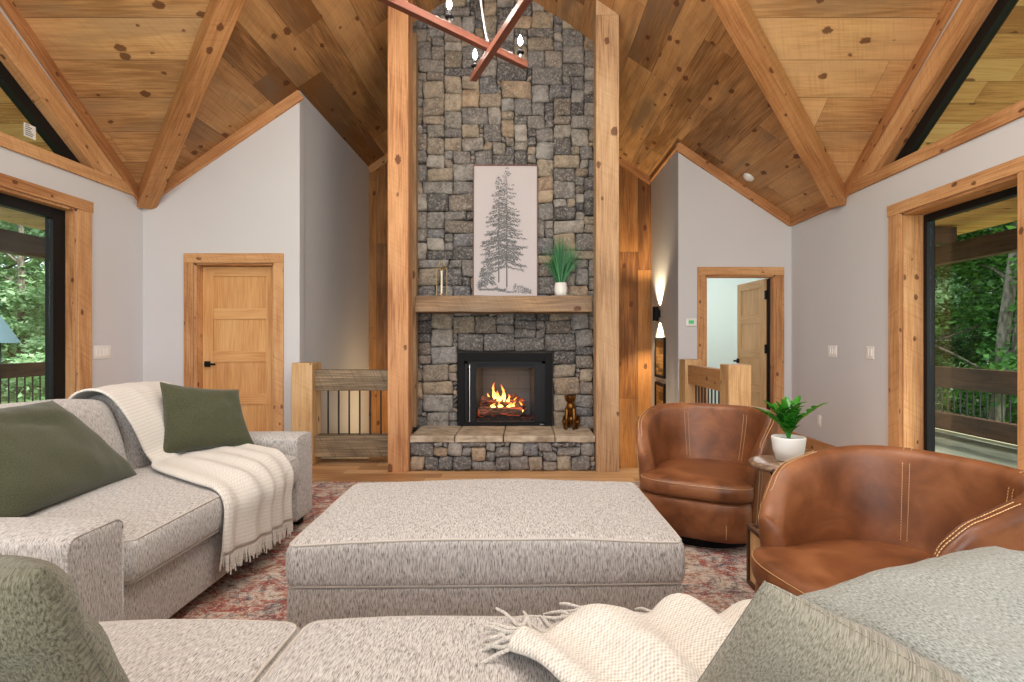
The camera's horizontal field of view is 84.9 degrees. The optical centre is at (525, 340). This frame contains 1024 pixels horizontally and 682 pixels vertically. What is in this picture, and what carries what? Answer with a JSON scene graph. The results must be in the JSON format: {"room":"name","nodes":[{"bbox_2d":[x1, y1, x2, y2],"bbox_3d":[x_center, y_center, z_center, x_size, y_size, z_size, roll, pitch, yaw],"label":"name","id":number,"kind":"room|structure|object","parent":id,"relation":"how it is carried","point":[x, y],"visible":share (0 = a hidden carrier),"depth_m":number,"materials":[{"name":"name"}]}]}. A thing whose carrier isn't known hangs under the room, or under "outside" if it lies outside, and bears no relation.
{"room":"living room","nodes":[
{"label":"living room","id":0,"kind":"room"},
{"bbox_2d":[0,87,52,230],"bbox_3d":[-5.490,-2.815,4.500,2.720,2.489,17.000,0,0,0],"label":"ceiling","id":1,"kind":"structure","parent":0,"point":[12,120],"depth_m":5.26,"materials":[{"name":"brown wood"}]},
{"bbox_2d":[0,7,142,398],"bbox_3d":[-4.070,-1.214,1.450,0.160,5.529,9.100,0,0,0],"label":"wall","id":2,"kind":"structure","parent":0,"point":[117,220],"depth_m":5.38,"materials":[{"name":"paint"}]},
{"bbox_2d":[0,173,93,399],"bbox_3d":[-4.051,-0.008,2.541,0.179,2.524,5.182,0,0,0],"label":"window","id":3,"kind":"structure","parent":2,"relation":"in","point":[54,217],"depth_m":4.92,"materials":[{"name":"brown wood"}]},
{"bbox_2d":[0,11,134,195],"bbox_3d":[-4.056,-2.567,2.518,0.189,2.226,6.404,0,0,0],"label":"window","id":4,"kind":"structure","parent":2,"relation":"in","point":[103,172],"depth_m":4.68,"materials":[{"name":"brown wood"}]},
{"bbox_2d":[24,122,35,139],"bbox_3d":[-4.106,-1.735,4.635,0.004,0.110,0.110,0,0,0],"label":"window sticker","id":5,"kind":"object","parent":4,"relation":"attached to","point":[29,130],"visible":1,"depth_m":4.63,"materials":[{"name":"white paper"}]},
{"bbox_2d":[25,124,33,136],"bbox_3d":[-4.104,-1.738,4.629,0.001,0.087,0.078,0,0,0],"label":"print","id":6,"kind":"object","parent":5,"relation":"attached to","point":[29,129],"depth_m":4.63,"materials":[{"name":"grey paper"}]},
{"bbox_2d":[0,0,138,200],"bbox_3d":[-3.975,-2.677,4.159,0.030,2.523,3.347,0,0,0],"label":"trim","id":7,"kind":"structure","parent":2,"relation":"attached to","point":[9,7],"depth_m":4.82,"materials":[{"name":"brown wood"}]},
{"bbox_2d":[93,345,110,358],"bbox_3d":[-3.985,0.105,5.256,0.013,0.123,0.211,0,0,0],"label":"light switch","id":8,"kind":"object","parent":2,"relation":"attached to","point":[99,352],"visible":1,"depth_m":5.25,"materials":[{"name":"white plastic"}]},
{"bbox_2d":[143,90,304,430],"bbox_3d":[-3.224,-0.539,5.900,1.733,4.179,0.140,0,0,0],"label":"wall","id":9,"kind":"structure","parent":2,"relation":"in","point":[250,198],"depth_m":5.83,"materials":[{"name":"paint"}]},
{"bbox_2d":[161,90,303,196],"bbox_3d":[-3.163,-1.999,5.815,1.712,1.216,0.030,0,0,0],"label":"trim","id":10,"kind":"structure","parent":9,"relation":"attached to","point":[296,97],"depth_m":5.80,"materials":[{"name":"brown wood"}]},
{"bbox_2d":[184,253,283,430],"bbox_3d":[-3.035,0.170,5.888,1.030,2.160,0.173,0,0,0],"label":"door","id":11,"kind":"structure","parent":9,"relation":"attached to","point":[239,297],"depth_m":5.94,"materials":[{"name":"brown wood"}]},
{"bbox_2d":[305,97,368,458],"bbox_3d":[-2.427,0.061,7.230,0.140,5.379,2.540,0,0,0],"label":"wall","id":12,"kind":"structure","parent":0,"point":[336,177],"depth_m":6.93,"materials":[{"name":"paint"}]},
{"bbox_2d":[321,459,387,459],"bbox_3d":[-1.710,1.404,5.885,1.180,0.332,0.030,0,0,0],"label":"trim","id":13,"kind":"structure","parent":12,"relation":"attached to","point":[321,459],"depth_m":5.87,"materials":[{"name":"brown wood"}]},
{"bbox_2d":[12,0,945,216],"bbox_3d":[-0.360,-2.750,2.700,7.316,2.519,11.600,0,0,0],"label":"ceiling","id":14,"kind":"structure","parent":0,"point":[683,78],"depth_m":5.15,"materials":[{"name":"brown wood"}]},
{"bbox_2d":[137,0,245,209],"bbox_3d":[-2.171,-2.661,4.171,4.934,2.585,0.165,0,0,43],"label":"beam","id":15,"kind":"structure","parent":14,"relation":"attached to","point":[220,18],"depth_m":4.80,"materials":[{"name":"brown wood"}]},
{"bbox_2d":[377,0,531,81],"bbox_3d":[-0.170,-2.688,2.490,1.004,2.443,1.248,0,0,33],"label":"chandelier","id":16,"kind":"object","parent":14,"relation":"hanging from","point":[492,49],"visible":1,"depth_m":2.76,"materials":[{"name":"brown wood"}]},
{"bbox_2d":[743,173,753,181],"bbox_3d":[2.624,-1.927,6.600,0.119,0.093,0.131,0,0,5],"label":"smoke detector","id":17,"kind":"object","parent":14,"relation":"attached to","point":[748,177],"visible":1,"depth_m":6.57,"materials":[{"name":"white plastic"}]},
{"bbox_2d":[710,0,845,207],"bbox_3d":[1.426,-2.671,4.157,4.952,2.566,0.165,0,0,-42],"label":"beam","id":18,"kind":"structure","parent":14,"relation":"attached to","point":[738,17],"depth_m":4.80,"materials":[{"name":"brown wood"}]},
{"bbox_2d":[369,162,650,467],"bbox_3d":[-0.240,-0.605,8.450,4.434,6.709,0.100,0,0,0],"label":"wall","id":19,"kind":"structure","parent":0,"point":[634,193],"depth_m":8.40,"materials":[{"name":"brown wood"}]},
{"bbox_2d":[368,153,387,172],"bbox_3d":[-1.778,-2.950,8.385,1.216,0.880,0.030,0,0,0],"label":"trim","id":20,"kind":"structure","parent":19,"relation":"attached to","point":[383,160],"depth_m":8.37,"materials":[{"name":"brown wood"}]},
{"bbox_2d":[619,156,650,183],"bbox_3d":[1.339,-2.749,8.385,1.135,0.810,0.030,0,0,0],"label":"trim","id":21,"kind":"structure","parent":19,"relation":"attached to","point":[625,164],"depth_m":8.37,"materials":[{"name":"brown wood"}]},
{"bbox_2d":[554,282,567,295],"bbox_3d":[0.365,-0.533,5.860,0.142,0.150,0.142,0,0,0],"label":"pot","id":22,"kind":"object","parent":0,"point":[560,288],"depth_m":5.80,"materials":[{"name":"white ceramic"}]},
{"bbox_2d":[312,448,813,481],"bbox_3d":[0.350,1.400,3.750,8.700,0.300,13.700,0,0,0],"label":"floor","id":23,"kind":"structure","parent":0,"point":[323,470],"depth_m":5.24,"materials":[{"name":"brown wood"}]},
{"bbox_2d":[292,362,387,464],"bbox_3d":[-1.812,0.735,5.745,1.085,1.030,0.250,0,0,0],"label":"stair railing","id":24,"kind":"object","parent":23,"relation":"on","point":[308,378],"visible":0.72,"depth_m":5.68,"materials":[{"name":"brown wood"}]},
{"bbox_2d":[388,0,412,471],"bbox_3d":[-1.219,-1.103,5.430,0.198,4.706,0.200,0,0,0],"label":"timber post","id":25,"kind":"object","parent":23,"relation":"on","point":[399,23],"visible":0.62,"depth_m":5.33,"materials":[{"name":"brown wood"}]},
{"bbox_2d":[168,482,754,621],"bbox_3d":[-0.550,1.243,2.900,4.300,0.014,4.060,0,0,0],"label":"area rug","id":26,"kind":"object","parent":23,"relation":"on","point":[716,577],"visible":0.08,"depth_m":2.87,"materials":[{"name":"multicoloured carpet"}]},
{"bbox_2d":[0,394,311,621],"bbox_3d":[-2.044,0.763,2.837,1.192,0.947,2.075,0,0,0],"label":"sofa","id":27,"kind":"object","parent":26,"relation":"on","point":[146,544],"visible":0.47,"depth_m":2.34,"materials":[{"name":"grey fabric"}]},
{"bbox_2d":[0,399,126,459],"bbox_3d":[-2.312,0.521,2.575,0.350,0.464,1.004,0,0,0],"label":"cushion","id":28,"kind":"object","parent":27,"relation":"on","point":[103,417],"depth_m":2.92,"materials":[{"name":"grey fabric"}]},
{"bbox_2d":[0,400,136,516],"bbox_3d":[-2.131,0.494,2.440,0.337,0.426,0.984,0,0,0],"label":"throw pillow","id":29,"kind":"object","parent":27,"relation":"on","point":[49,456],"visible":0.92,"depth_m":2.39,"materials":[{"name":"green fabric"}]},
{"bbox_2d":[88,394,151,468],"bbox_3d":[-2.309,0.521,3.345,0.355,0.462,0.532,0,0,0],"label":"cushion","id":30,"kind":"object","parent":27,"relation":"on","point":[136,457],"depth_m":3.11,"materials":[{"name":"grey fabric"}]},
{"bbox_2d":[22,455,299,583],"bbox_3d":[-1.900,0.805,2.838,0.904,0.230,1.560,0,0,0],"label":"seat cushion","id":31,"kind":"object","parent":27,"relation":"on","point":[165,517],"depth_m":2.41,"materials":[{"name":"grey fabric"}]},
{"bbox_2d":[68,381,293,574],"bbox_3d":[-1.946,0.705,3.162,1.359,0.918,0.734,0,0,17],"label":"throw blanket","id":32,"kind":"object","parent":27,"relation":"on","point":[254,483],"visible":0.84,"depth_m":3.03,"materials":[{"name":"white fabric"}]},
{"bbox_2d":[160,382,253,452],"bbox_3d":[-1.926,0.453,3.386,0.227,0.430,0.513,0,0,45],"label":"throw pillow","id":33,"kind":"object","parent":27,"relation":"on","point":[194,418],"visible":0.94,"depth_m":3.29,"materials":[{"name":"green fabric"}]},
{"bbox_2d":[98,616,562,681],"bbox_3d":[-0.120,0.853,0.831,2.680,0.766,1.343,0,0,0],"label":"sofa","id":34,"kind":"object","parent":26,"relation":"on","point":[385,648],"visible":0.34,"depth_m":1.30,"materials":[{"name":"grey fabric"}]},
{"bbox_2d":[0,554,129,681],"bbox_3d":[-0.878,0.499,0.852,0.487,0.419,0.293,0,0,0],"label":"throw pillow","id":35,"kind":"object","parent":34,"relation":"on","point":[46,634],"visible":1,"depth_m":0.81,"materials":[{"name":"green fabric"}]},
{"bbox_2d":[99,620,299,681],"bbox_3d":[-0.894,0.814,1.060,0.622,0.198,0.876,0,0,0],"label":"seat cushion","id":36,"kind":"object","parent":34,"relation":"on","point":[146,650],"depth_m":1.32,"materials":[{"name":"grey fabric"}]},
{"bbox_2d":[262,616,562,681],"bbox_3d":[-0.205,0.809,1.060,0.772,0.204,0.886,0,0,0],"label":"seat cushion","id":37,"kind":"object","parent":34,"relation":"on","point":[385,648],"depth_m":1.28,"materials":[{"name":"grey fabric"}]},
{"bbox_2d":[479,593,751,681],"bbox_3d":[0.317,0.742,1.207,0.790,0.223,0.828,0,0,-17],"label":"throw blanket","id":38,"kind":"object","parent":34,"relation":"on","point":[676,640],"visible":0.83,"depth_m":1.25,"materials":[{"name":"beige fabric"}]},
{"bbox_2d":[697,581,970,681],"bbox_3d":[0.513,0.558,0.846,0.633,0.387,0.207,0,0,29],"label":"throw pillow","id":39,"kind":"object","parent":34,"relation":"on","point":[780,635],"visible":1,"depth_m":0.81,"materials":[{"name":"fabric"}]},
{"bbox_2d":[798,546,1023,681],"bbox_3d":[0.775,0.476,0.790,0.432,0.240,0.662,0,0,-28],"label":"throw pillow","id":40,"kind":"object","parent":34,"relation":"on","point":[962,612],"visible":0.7,"depth_m":0.86,"materials":[{"name":"grey fabric"}]},
{"bbox_2d":[286,479,684,629],"bbox_3d":[-0.155,0.973,2.515,1.488,0.527,0.906,0,0,-1],"label":"ottoman","id":41,"kind":"object","parent":26,"relation":"on","point":[463,547],"visible":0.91,"depth_m":2.08,"materials":[{"name":"grey fabric"}]},
{"bbox_2d":[635,403,778,547],"bbox_3d":[1.171,0.839,3.651,0.864,0.794,0.840,0,0,30],"label":"barrel chair","id":42,"kind":"object","parent":26,"relation":"on","point":[694,468],"visible":0.89,"depth_m":3.50,"materials":[{"name":"brown leather"}]},
{"bbox_2d":[640,458,753,503],"bbox_3d":[1.148,0.869,3.611,0.680,0.128,0.747,0,0,30],"label":"seat cushion","id":43,"kind":"object","parent":42,"relation":"on","point":[689,480],"depth_m":3.38,"materials":[{"name":"brown leather"}]},
{"bbox_2d":[746,524,759,590],"bbox_3d":[1.240,1.086,2.760,0.220,0.300,0.220,0,0,0],"label":"table leg","id":44,"kind":"object","parent":26,"relation":"on","point":[752,530],"visible":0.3,"depth_m":2.85,"materials":[{"name":"brown wood"}]},
{"bbox_2d":[748,455,785,474],"bbox_3d":[1.410,0.944,3.030,0.384,0.585,0.384,0,0,0],"label":"side table","id":45,"kind":"object","parent":26,"relation":"on","point":[769,463],"visible":0.25,"depth_m":3.00,"materials":[{"name":"brown wood"}]},
{"bbox_2d":[753,395,828,461],"bbox_3d":[1.449,0.477,3.064,0.346,0.346,0.209,0,0,0],"label":"potted plant","id":46,"kind":"object","parent":45,"relation":"on","point":[786,446],"visible":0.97,"depth_m":3.02,"materials":[{"name":"green plant"}]},
{"bbox_2d":[751,445,1023,595],"bbox_3d":[1.322,0.839,2.033,0.840,0.794,0.864,0,0,-14],"label":"barrel chair","id":47,"kind":"object","parent":26,"relation":"on","point":[828,517],"visible":0.59,"depth_m":2.24,"materials":[{"name":"brown leather"}]},
{"bbox_2d":[751,540,929,595],"bbox_3d":[1.278,0.869,2.022,0.747,0.128,0.680,0,0,-14],"label":"seat cushion","id":48,"kind":"object","parent":47,"relation":"on","point":[798,567],"depth_m":2.09,"materials":[{"name":"brown leather"}]},
{"bbox_2d":[594,0,618,471],"bbox_3d":[0.777,-1.002,5.430,0.221,4.504,0.200,0,0,0],"label":"timber post","id":49,"kind":"object","parent":23,"relation":"on","point":[606,20],"visible":0.93,"depth_m":5.33,"materials":[{"name":"brown wood"}]},
{"bbox_2d":[619,468,637,469],"bbox_3d":[1.385,1.404,5.455,0.990,0.332,0.030,0,0,0],"label":"trim","id":50,"kind":"structure","parent":23,"relation":"attached to","point":[619,468],"depth_m":5.44,"materials":[{"name":"brown wood"}]},
{"bbox_2d":[679,359,750,405],"bbox_3d":[1.975,0.735,6.013,0.230,1.030,1.745,0,0,0],"label":"stair railing","id":51,"kind":"object","parent":23,"relation":"on","point":[732,382],"visible":0.48,"depth_m":5.71,"materials":[{"name":"brown wood"}]},
{"bbox_2d":[651,151,675,406],"bbox_3d":[1.937,0.143,7.765,0.120,5.213,1.470,0,0,0],"label":"wall","id":52,"kind":"structure","parent":0,"point":[663,263],"depth_m":7.53,"materials":[{"name":"paint"}]},
{"bbox_2d":[653,307,660,320],"bbox_3d":[1.825,-0.380,7.840,0.103,0.200,0.086,0,0,0],"label":"wall sconce","id":53,"kind":"object","parent":52,"relation":"attached to","point":[656,312],"visible":1,"depth_m":7.81,"materials":[{"name":"black metal"}]},
{"bbox_2d":[654,337,665,378],"bbox_3d":[1.862,0.230,7.780,0.030,0.560,0.540,0,0,0],"label":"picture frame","id":54,"kind":"object","parent":52,"relation":"attached to","point":[659,342],"visible":1,"depth_m":7.75,"materials":[{"name":"black metal"}]},
{"bbox_2d":[654,381,665,405],"bbox_3d":[1.862,0.865,7.780,0.030,0.570,0.540,0,0,0],"label":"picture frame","id":55,"kind":"object","parent":52,"relation":"attached to","point":[659,388],"visible":0.49,"depth_m":7.81,"materials":[{"name":"brown wood"}]},
{"bbox_2d":[650,143,677,181],"bbox_3d":[1.862,-2.413,7.650,0.030,0.060,1.500,0,0,0],"label":"trim","id":56,"kind":"structure","parent":52,"relation":"attached to","point":[671,152],"depth_m":7.52,"materials":[{"name":"brown wood"}]},
{"bbox_2d":[675,143,790,408],"bbox_3d":[2.623,-0.457,6.970,1.493,4.013,0.140,0,0,0],"label":"wall","id":57,"kind":"structure","parent":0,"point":[716,225],"depth_m":6.90,"materials":[{"name":"paint"}]},
{"bbox_2d":[685,318,696,325],"bbox_3d":[2.030,-0.230,6.885,0.136,0.100,0.028,0,0,0],"label":"thermostat","id":58,"kind":"object","parent":57,"relation":"attached to","point":[689,321],"visible":1,"depth_m":6.87,"materials":[{"name":"white plastic"}]},
{"bbox_2d":[675,142,789,225],"bbox_3d":[2.563,-1.927,6.885,1.471,1.032,0.030,0,0,0],"label":"trim","id":59,"kind":"structure","parent":57,"relation":"attached to","point":[683,150],"depth_m":6.87,"materials":[{"name":"brown wood"}]},
{"bbox_2d":[697,267,783,433],"bbox_3d":[2.640,0.170,7.365,1.060,2.160,0.987,0,0,0],"label":"door","id":60,"kind":"structure","parent":57,"relation":"attached to","point":[760,303],"depth_m":6.97,"materials":[{"name":"brown wood"}]},
{"bbox_2d":[707,278,768,403],"bbox_3d":[3.300,-0.100,8.775,2.800,2.700,3.650,0,0,0],"label":"wall","id":61,"kind":"structure","parent":0,"point":[721,292],"depth_m":10.50,"materials":[{"name":"white paint"}]},
{"bbox_2d":[791,0,1023,446],"bbox_3d":[3.370,-1.214,1.975,0.200,5.529,10.150,0,0,0],"label":"wall","id":62,"kind":"structure","parent":0,"point":[839,255],"depth_m":5.58,"materials":[{"name":"paint"}]},
{"bbox_2d":[790,201,834,225],"bbox_3d":[3.255,-1.465,6.400,0.030,0.110,1.000,0,0,0],"label":"trim","id":63,"kind":"structure","parent":62,"relation":"attached to","point":[822,207],"depth_m":6.40,"materials":[{"name":"brown wood"}]},
{"bbox_2d":[792,432,835,451],"bbox_3d":[3.261,1.180,5.965,0.018,0.140,1.870,0,0,0],"label":"baseboard","id":64,"kind":"structure","parent":62,"relation":"attached to","point":[812,444],"depth_m":6.31,"materials":[{"name":"brown wood"}]},
{"bbox_2d":[817,415,820,426],"bbox_3d":[3.265,0.890,6.240,0.011,0.124,0.075,0,0,0],"label":"power outlet","id":65,"kind":"object","parent":62,"relation":"attached to","point":[818,416],"visible":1,"depth_m":6.23,"materials":[{"name":"white plastic"}]},
{"bbox_2d":[828,345,836,356],"bbox_3d":[3.264,0.110,5.970,0.013,0.124,0.165,0,0,0],"label":"light switch","id":66,"kind":"object","parent":62,"relation":"attached to","point":[832,350],"visible":1,"depth_m":5.96,"materials":[{"name":"white plastic"}]},
{"bbox_2d":[866,346,873,358],"bbox_3d":[3.264,0.110,5.320,0.013,0.124,0.120,0,0,0],"label":"light switch","id":67,"kind":"object","parent":62,"relation":"attached to","point":[869,349],"visible":1,"depth_m":5.31,"materials":[{"name":"white plastic"}]},
{"bbox_2d":[844,0,959,197],"bbox_3d":[3.255,-2.677,4.159,0.030,2.523,3.347,0,0,0],"label":"trim","id":68,"kind":"structure","parent":62,"relation":"attached to","point":[949,6],"depth_m":4.79,"materials":[{"name":"brown wood"}]},
{"bbox_2d":[846,0,1023,195],"bbox_3d":[3.336,-2.567,2.518,0.189,2.226,6.404,0,0,0],"label":"window","id":69,"kind":"structure","parent":62,"relation":"in","point":[880,165],"depth_m":4.44,"materials":[{"name":"brown wood"}]},
{"bbox_2d":[887,155,1023,469],"bbox_3d":[3.376,0.022,4.291,0.269,2.464,1.482,0,0,0],"label":"window","id":70,"kind":"structure","parent":62,"relation":"in","point":[911,234],"depth_m":4.85,"materials":[{"name":"brown wood"}]},
{"bbox_2d":[919,0,1023,234],"bbox_3d":[4.925,-2.815,4.500,2.950,2.489,17.000,0,0,0],"label":"ceiling","id":71,"kind":"structure","parent":0,"point":[995,83],"depth_m":4.95,"materials":[{"name":"brown wood"}]},
{"bbox_3d":[-0.250,2.700,6.900,4.500,0.100,3.200,0,0,0],"label":"floor","id":72,"kind":"structure","parent":0,"visible":0},
{"bbox_2d":[410,0,594,470],"bbox_3d":[-0.225,-0.605,6.427,2.190,6.709,2.146,0,0,0],"label":"stone fireplace","id":73,"kind":"object","parent":72,"relation":"on","point":[541,114],"visible":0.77,"depth_m":6.00,"materials":[{"name":"grey stone"}]},
{"bbox_2d":[415,295,591,313],"bbox_3d":[-0.227,-0.375,5.830,1.792,0.172,0.387,0,0,0],"label":"mantel shelf","id":74,"kind":"object","parent":73,"relation":"attached to","point":[466,304],"visible":1,"depth_m":5.64,"materials":[{"name":"brown wood"}]},
{"bbox_2d":[436,261,446,295],"bbox_3d":[-0.880,-0.646,5.840,0.100,0.376,0.100,0,0,32],"label":"candle lantern","id":75,"kind":"object","parent":74,"relation":"on","point":[441,293],"visible":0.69,"depth_m":5.84,"materials":[{"name":"gold metal"}]},
{"bbox_2d":[441,271,442,292],"bbox_3d":[-0.880,-0.613,5.840,0.021,0.239,0.021,0,0,0],"label":"candle","id":76,"kind":"object","parent":75,"relation":"on","point":[441,271],"depth_m":5.83,"materials":[{"name":"white wax"}]},
{"bbox_2d":[473,165,537,295],"bbox_3d":[-0.218,-1.167,5.957,0.690,1.420,0.094,0,0,0],"label":"artwork","id":77,"kind":"object","parent":74,"relation":"on","point":[505,197],"visible":0.99,"depth_m":5.94,"materials":[{"name":"white paper"}]},
{"bbox_2d":[538,233,582,295],"bbox_3d":[0.366,-0.808,5.856,0.521,0.699,0.355,0,0,0],"label":"potted grass","id":78,"kind":"object","parent":74,"relation":"on","point":[561,267],"depth_m":5.82,"materials":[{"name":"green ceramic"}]},
{"bbox_2d":[458,353,551,425],"bbox_3d":[-0.227,0.519,6.247,1.011,0.778,0.529,0,0,0],"label":"gas fireplace insert","id":79,"kind":"object","parent":73,"relation":"on","point":[508,389],"visible":1,"depth_m":6.05,"materials":[{"name":"black metal"}]},
{"bbox_2d":[562,394,579,429],"bbox_3d":[0.466,0.728,5.808,0.186,0.364,0.258,0,0,12],"label":"statue","id":80,"kind":"object","parent":73,"relation":"on","point":[570,418],"visible":1,"depth_m":5.75,"materials":[{"name":"brown metal"}]},
{"label":"outside","id":81,"kind":"structure","parent":0,"visible":0},
{"bbox_2d":[1,347,989,414],"bbox_3d":[0.000,1.714,17.000,124.000,5.116,124.000,0,0,0],"label":"ground","id":82,"kind":"structure","parent":81,"point":[4,400],"depth_m":17.23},
{"bbox_2d":[0,315,20,363],"bbox_3d":[-14.750,0.550,12.900,3.800,3.000,3.000,0,0,-20],"label":"house","id":83,"kind":"structure","parent":82,"relation":"on","point":[7,335],"depth_m":14.25,"materials":[{"name":"blue"}]},
{"bbox_2d":[0,223,44,397],"bbox_3d":[-16.002,-2.036,17.125,5.287,10.095,5.125,0,0,-33],"label":"tree","id":84,"kind":"object","parent":82,"relation":"on","point":[21,327],"visible":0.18,"depth_m":16.67,"materials":[{"name":"green plant"}]},
{"bbox_2d":[0,221,44,339],"bbox_3d":[-15.574,-3.451,20.421,6.833,13.460,7.049,0,0,-2],"label":"tree","id":85,"kind":"object","parent":82,"relation":"on","point":[8,283],"visible":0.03,"depth_m":17.89,"materials":[{"name":"green plant"}]},
{"bbox_2d":[0,221,44,379],"bbox_3d":[-17.225,-2.920,17.541,6.264,12.338,6.462,0,0,-40],"label":"tree","id":86,"kind":"object","parent":82,"relation":"on","point":[36,315],"visible":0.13,"depth_m":18.35,"materials":[{"name":"green plant"}]},
{"bbox_2d":[0,225,44,355],"bbox_3d":[-22.453,-4.322,22.941,7.636,14.582,7.402,0,0,35],"label":"tree","id":87,"kind":"object","parent":82,"relation":"on","point":[1,254],"visible":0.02,"depth_m":22.45,"materials":[{"name":"green plant"}]},
{"bbox_2d":[0,228,44,348],"bbox_3d":[-33.013,-7.802,21.881,38.539,21.918,4.813,0,0,-42],"label":"foliage","id":88,"kind":"object","parent":82,"relation":"on","point":[33,263],"visible":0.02,"depth_m":27.61,"materials":[{"name":"green plant"}]},
{"bbox_2d":[4,347,44,401],"bbox_3d":[-10.022,-1.634,14.821,5.125,10.095,5.287,0,0,-25],"label":"tree","id":89,"kind":"object","parent":82,"relation":"on","point":[32,358],"visible":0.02,"depth_m":12.67,"materials":[{"name":"green plant"}]},
{"bbox_2d":[935,245,991,401],"bbox_3d":[14.077,-2.364,20.927,6.462,12.338,6.264,0,0,44],"label":"tree","id":90,"kind":"object","parent":82,"relation":"on","point":[951,293],"visible":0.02,"depth_m":19.74,"materials":[{"name":"green plant"}]},
{"bbox_2d":[935,243,991,388],"bbox_3d":[19.371,-2.017,24.772,4.281,11.842,5.375,0,0,5],"label":"tree","id":91,"kind":"object","parent":82,"relation":"on","point":[945,243],"visible":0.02,"depth_m":24.07,"materials":[{"name":"green plant"}]},
{"bbox_2d":[935,224,1008,418],"bbox_3d":[11.458,-3.395,16.599,7.277,14.372,5.425,0,0,-22],"label":"tree","id":92,"kind":"object","parent":82,"relation":"on","point":[975,233],"visible":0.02,"depth_m":15.34,"materials":[{"name":"green plant"}]},
{"bbox_2d":[935,223,1010,408],"bbox_3d":[14.810,-2.862,16.986,4.932,13.066,6.616,0,0,-30],"label":"tree","id":93,"kind":"object","parent":82,"relation":"on","point":[964,276],"visible":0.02,"depth_m":16.79,"materials":[{"name":"green plant"}]},
{"bbox_2d":[935,265,1011,338],"bbox_3d":[18.552,-4.445,20.396,6.411,16.986,8.600,0,0,-45],"label":"tree","id":94,"kind":"object","parent":82,"relation":"on","point":[936,287],"visible":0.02,"depth_m":20.90,"materials":[{"name":"green plant"}]},
{"bbox_2d":[936,223,1014,418],"bbox_3d":[12.330,-0.489,14.094,3.583,7.894,2.854,0,0,42],"label":"tree","id":95,"kind":"object","parent":82,"relation":"on","point":[962,351],"visible":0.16,"depth_m":14.96,"materials":[{"name":"green plant"}]},
{"bbox_2d":[935,221,1016,423],"bbox_3d":[10.297,-2.327,11.924,6.285,12.413,4.685,0,0,-8],"label":"tree","id":96,"kind":"object","parent":82,"relation":"on","point":[986,264],"visible":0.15,"depth_m":12.33,"materials":[{"name":"green plant"}]},
{"bbox_2d":[935,281,1016,415],"bbox_3d":[9.608,-2.701,14.940,6.616,13.066,4.932,0,0,16],"label":"tree","id":97,"kind":"object","parent":82,"relation":"on","point":[991,320],"visible":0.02,"depth_m":13.70,"materials":[{"name":"green plant"}]},
{"bbox_2d":[989,222,1016,421],"bbox_3d":[10.437,-2.147,11.618,1.933,9.222,0.859,0,0,0],"label":"leaning trunk","id":98,"kind":"object","parent":82,"relation":"on","point":[1009,291],"visible":0.28,"depth_m":11.55,"materials":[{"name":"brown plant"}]},
{"bbox_3d":[-5.225,1.345,4.500,2.150,0.130,17.000,0,0,0],"label":"porch deck","id":99,"kind":"object","parent":82,"relation":"on","visible":0},
{"bbox_2d":[0,362,44,403],"bbox_3d":[-6.300,0.723,5.950,0.120,0.895,13.900,0,0,0],"label":"deck railing","id":100,"kind":"object","parent":99,"relation":"on","point":[8,370],"visible":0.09,"depth_m":6.93,"materials":[{"name":"black wood"}]},
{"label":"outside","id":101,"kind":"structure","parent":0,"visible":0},
{"bbox_2d":[935,228,1016,266],"bbox_3d":[5.930,-1.220,4.500,0.160,0.260,17.000,0,0,0],"label":"beam","id":102,"kind":"structure","parent":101,"point":[1003,242],"depth_m":7.26,"materials":[{"name":"brown wood"}]},
{"bbox_2d":[935,227,956,242],"bbox_3d":[5.300,-1.450,7.675,1.100,0.200,0.150,0,0,0],"label":"joist","id":103,"kind":"object","parent":102,"relation":"on","point":[942,234],"visible":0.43,"depth_m":7.60,"materials":[{"name":"brown wood"}]},
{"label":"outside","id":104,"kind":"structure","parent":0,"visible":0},
{"bbox_2d":[0,228,44,259],"bbox_3d":[-6.380,-1.220,4.500,0.160,0.260,17.000,0,0,0],"label":"beam","id":105,"kind":"structure","parent":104,"point":[11,242],"depth_m":7.01,"materials":[{"name":"brown wood"}]},
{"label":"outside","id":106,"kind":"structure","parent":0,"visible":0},
{"bbox_2d":[935,431,1016,467],"bbox_3d":[4.660,1.345,4.500,2.380,0.130,17.000,0,0,0],"label":"porch deck","id":107,"kind":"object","parent":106,"point":[946,443],"depth_m":6.61,"materials":[{"name":"grey wood"}]},
{"bbox_2d":[935,366,1016,444],"bbox_3d":[5.800,0.790,5.950,0.120,0.860,13.900,0,0,0],"label":"deck railing","id":108,"kind":"object","parent":107,"relation":"on","point":[1001,382],"visible":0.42,"depth_m":7.15,"materials":[{"name":"brown wood"}]},
{"bbox_2d":[935,428,1016,447],"bbox_3d":[5.940,1.360,4.500,0.160,0.220,17.000,0,0,0],"label":"porch deck edge","id":109,"kind":"structure","parent":107,"relation":"attached to","point":[936,429],"depth_m":7.27,"materials":[{"name":"beige wood"}]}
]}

